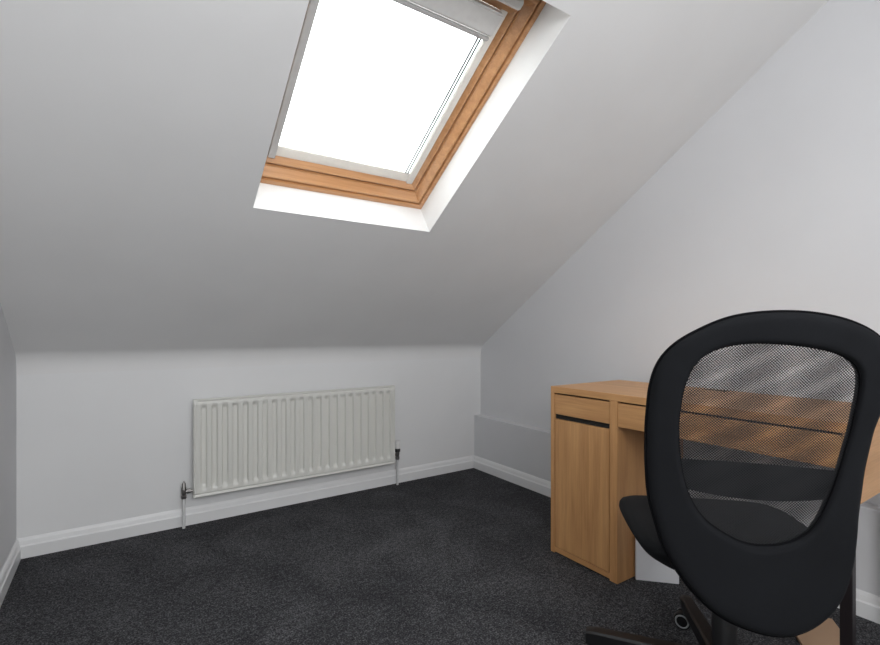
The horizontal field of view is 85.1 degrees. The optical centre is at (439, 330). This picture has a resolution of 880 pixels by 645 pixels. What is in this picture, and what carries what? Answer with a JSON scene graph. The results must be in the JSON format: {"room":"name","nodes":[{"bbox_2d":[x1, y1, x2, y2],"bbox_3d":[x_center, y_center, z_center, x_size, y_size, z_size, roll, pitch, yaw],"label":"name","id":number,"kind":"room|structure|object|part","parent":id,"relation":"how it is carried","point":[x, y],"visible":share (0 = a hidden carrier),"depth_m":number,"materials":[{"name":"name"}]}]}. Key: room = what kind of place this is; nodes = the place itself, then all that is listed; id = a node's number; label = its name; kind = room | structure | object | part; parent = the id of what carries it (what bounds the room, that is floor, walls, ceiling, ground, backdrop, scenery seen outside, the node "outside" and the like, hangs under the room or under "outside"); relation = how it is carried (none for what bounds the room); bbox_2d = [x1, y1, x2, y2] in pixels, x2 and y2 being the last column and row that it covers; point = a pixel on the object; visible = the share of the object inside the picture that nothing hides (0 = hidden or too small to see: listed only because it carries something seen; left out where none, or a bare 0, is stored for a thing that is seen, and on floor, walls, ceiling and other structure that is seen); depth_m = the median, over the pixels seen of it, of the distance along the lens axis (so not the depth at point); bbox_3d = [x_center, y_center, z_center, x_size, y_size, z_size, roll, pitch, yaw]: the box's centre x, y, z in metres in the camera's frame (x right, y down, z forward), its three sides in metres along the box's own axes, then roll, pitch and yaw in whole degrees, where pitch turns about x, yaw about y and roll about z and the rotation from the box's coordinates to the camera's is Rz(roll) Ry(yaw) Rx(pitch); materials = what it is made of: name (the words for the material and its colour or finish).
{"room":"home office","nodes":[
{"label":"home office","id":0,"kind":"room"},
{"bbox_2d":[0,303,15,571],"bbox_3d":[-0.814,-0.210,0.458,0.100,2.420,3.900,0,0,-34],"label":"wall","id":1,"kind":"structure","parent":0,"point":[7,353],"depth_m":1.93,"materials":[{"name":"grey paint"}]},
{"bbox_2d":[0,539,20,606],"bbox_3d":[-0.764,0.957,0.488,0.017,0.087,3.894,0,0,-34],"label":"baseboard","id":2,"kind":"structure","parent":1,"relation":"attached to","point":[9,568],"depth_m":1.90,"materials":[{"name":"white paint"}]},
{"bbox_2d":[16,357,479,538],"bbox_3d":[-0.808,0.559,2.872,2.804,0.881,0.100,0,0,-34],"label":"wall","id":3,"kind":"structure","parent":0,"point":[92,448],"depth_m":2.39,"materials":[{"name":"white paint"}]},
{"bbox_2d":[17,455,473,558],"bbox_3d":[-0.800,0.957,2.806,2.543,0.087,0.017,0,0,-34],"label":"baseboard","id":4,"kind":"structure","parent":3,"relation":"attached to","point":[31,546],"depth_m":2.55,"materials":[{"name":"white paint"}]},
{"bbox_2d":[181,385,400,528],"bbox_3d":[-0.786,0.674,2.777,1.265,0.651,0.080,0,0,-34],"label":"radiator","id":5,"kind":"object","parent":3,"relation":"attached to","point":[250,441],"visible":1,"depth_m":2.69,"materials":[{"name":"white metal"}]},
{"bbox_2d":[0,0,828,374],"bbox_3d":[0.261,-0.749,1.282,2.804,1.886,4.268,0,0,-34],"label":"ceiling","id":6,"kind":"structure","parent":0,"point":[140,229],"depth_m":1.87,"materials":[{"name":"white paint"}]},
{"bbox_2d":[260,0,545,208],"bbox_3d":[-0.212,-0.905,1.757,0.815,0.639,0.900,0,0,-34],"label":"window","id":7,"kind":"structure","parent":6,"relation":"attached to","point":[521,16],"depth_m":1.96,"materials":[{"name":"brown wood"}]},
{"bbox_2d":[268,0,507,183],"bbox_3d":[-0.217,-0.897,1.765,0.647,0.452,0.679,0,0,-34],"label":"sash","id":8,"kind":"object","parent":7,"relation":"attached to","point":[479,19],"visible":0.94,"depth_m":1.73,"materials":[{"name":"grey metal"}]},
{"bbox_3d":[-0.012,-0.883,1.946,0.008,0.368,0.558,0,0,-34],"label":"cord","id":9,"kind":"part","parent":8,"relation":"part of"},
{"bbox_3d":[-0.002,-0.883,1.953,0.008,0.368,0.558,0,0,-34],"label":"cord","id":10,"kind":"part","parent":8,"relation":"part of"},
{"bbox_2d":[0,468,879,644],"bbox_3d":[0.308,1.050,1.212,2.804,0.100,4.100,0,0,-34],"label":"floor","id":11,"kind":"structure","parent":0,"point":[463,557],"depth_m":1.90,"materials":[{"name":"grey carpet"}]},
{"bbox_2d":[635,538,678,583],"bbox_3d":[0.868,0.895,1.918,0.161,0.210,0.022,0,0,12],"label":"box","id":12,"kind":"object","parent":11,"relation":"on","point":[647,568],"visible":0.49,"depth_m":1.91,"materials":[{"name":"white cardboard"}]},
{"bbox_2d":[551,380,879,644],"bbox_3d":[1.011,0.625,1.871,0.498,0.750,1.079,0,0,-34],"label":"desk","id":13,"kind":"object","parent":11,"relation":"on","point":[597,428],"visible":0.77,"depth_m":1.95,"materials":[{"name":"brown wood"}]},
{"bbox_3d":[0.717,0.639,2.310,0.498,0.722,0.022,0,0,-34],"label":"panel","id":14,"kind":"part","parent":13,"relation":"part of","materials":[{"name":"brown wood"}]},
{"bbox_3d":[0.606,0.329,2.046,0.016,0.088,0.289,0,0,-34],"label":"drawer","id":15,"kind":"part","parent":13,"relation":"part of","materials":[{"name":"brown wood"}]},
{"bbox_3d":[0.606,0.682,2.046,0.017,0.572,0.285,0,0,-34],"label":"door","id":16,"kind":"part","parent":13,"relation":"part of","materials":[{"name":"brown wood"}]},
{"bbox_3d":[0.797,0.983,2.175,0.478,0.022,0.292,0,0,-34],"label":"panel","id":17,"kind":"part","parent":13,"relation":"part of","materials":[{"name":"brown wood"}]},
{"bbox_3d":[0.887,0.639,2.038,0.478,0.722,0.036,0,0,-34],"label":"panel","id":18,"kind":"part","parent":13,"relation":"part of","materials":[{"name":"brown wood"}]},
{"bbox_3d":[0.904,0.332,1.601,0.016,0.093,0.704,0,0,-34],"label":"drawer","id":19,"kind":"part","parent":13,"relation":"part of","materials":[{"name":"brown wood"}]},
{"bbox_3d":[1.110,0.739,1.304,0.030,0.522,0.028,0,0,-34],"label":"leg","id":20,"kind":"part","parent":13,"relation":"part of","materials":[{"name":"black metal"}]},
{"bbox_3d":[1.306,0.378,1.433,0.498,0.200,0.022,0,0,-34],"label":"panel","id":21,"kind":"part","parent":13,"relation":"part of","materials":[{"name":"brown wood"}]},
{"bbox_2d":[583,310,879,644],"bbox_3d":[0.740,0.479,1.245,0.666,1.042,0.680,0,0,-25],"label":"office chair","id":22,"kind":"object","parent":11,"relation":"on","point":[757,568],"visible":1,"depth_m":1.01,"materials":[{"name":"black fabric"}]},
{"bbox_3d":[0.591,0.909,1.378,0.330,0.061,0.052,0,0,27],"label":"leg","id":23,"kind":"part","parent":22,"relation":"part of","materials":[{"name":"black plastic"}]},
{"bbox_3d":[0.800,0.909,1.478,0.055,0.061,0.323,0,0,10],"label":"leg","id":24,"kind":"part","parent":22,"relation":"part of","materials":[{"name":"black plastic"}]},
{"bbox_3d":[0.743,0.550,1.299,0.456,0.089,0.490,0,0,10],"label":"seat","id":25,"kind":"part","parent":22,"relation":"part of","materials":[{"name":"black fabric"}]},
{"bbox_3d":[0.680,0.241,1.004,0.329,0.434,0.078,0,0,10],"label":"panel","id":26,"kind":"part","parent":22,"relation":"part of","materials":[{"name":"black fabric"}]},
{"bbox_3d":[0.678,0.241,0.997,0.329,0.434,0.078,0,0,10],"label":"panel","id":27,"kind":"part","parent":22,"relation":"part of","materials":[{"name":"black fabric"}]},
{"bbox_2d":[796,618,839,644],"bbox_3d":[1.234,0.994,1.549,0.145,0.012,0.260,0,0,20],"label":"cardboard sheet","id":28,"kind":"object","parent":11,"relation":"on","point":[828,632],"visible":0.41,"depth_m":1.55,"materials":[{"name":"brown cardboard"}]},
{"bbox_2d":[480,0,879,505],"bbox_3d":[1.430,-0.210,1.966,0.100,2.420,3.900,0,0,-34],"label":"wall","id":29,"kind":"structure","parent":0,"point":[773,203],"depth_m":2.07,"materials":[{"name":"grey paint"}]},
{"bbox_2d":[474,455,879,623],"bbox_3d":[1.333,0.957,1.897,0.017,0.087,3.894,0,0,-34],"label":"baseboard","id":30,"kind":"structure","parent":29,"relation":"attached to","point":[867,604],"depth_m":2.98,"materials":[{"name":"white paint"}]},
{"bbox_2d":[474,414,879,596],"bbox_3d":[1.364,0.809,1.922,0.063,0.382,3.898,0,0,-34],"label":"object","id":31,"kind":"structure","parent":29,"relation":"attached to","point":[524,448],"depth_m":2.98,"materials":[{"name":"grey paint"}]}
]}

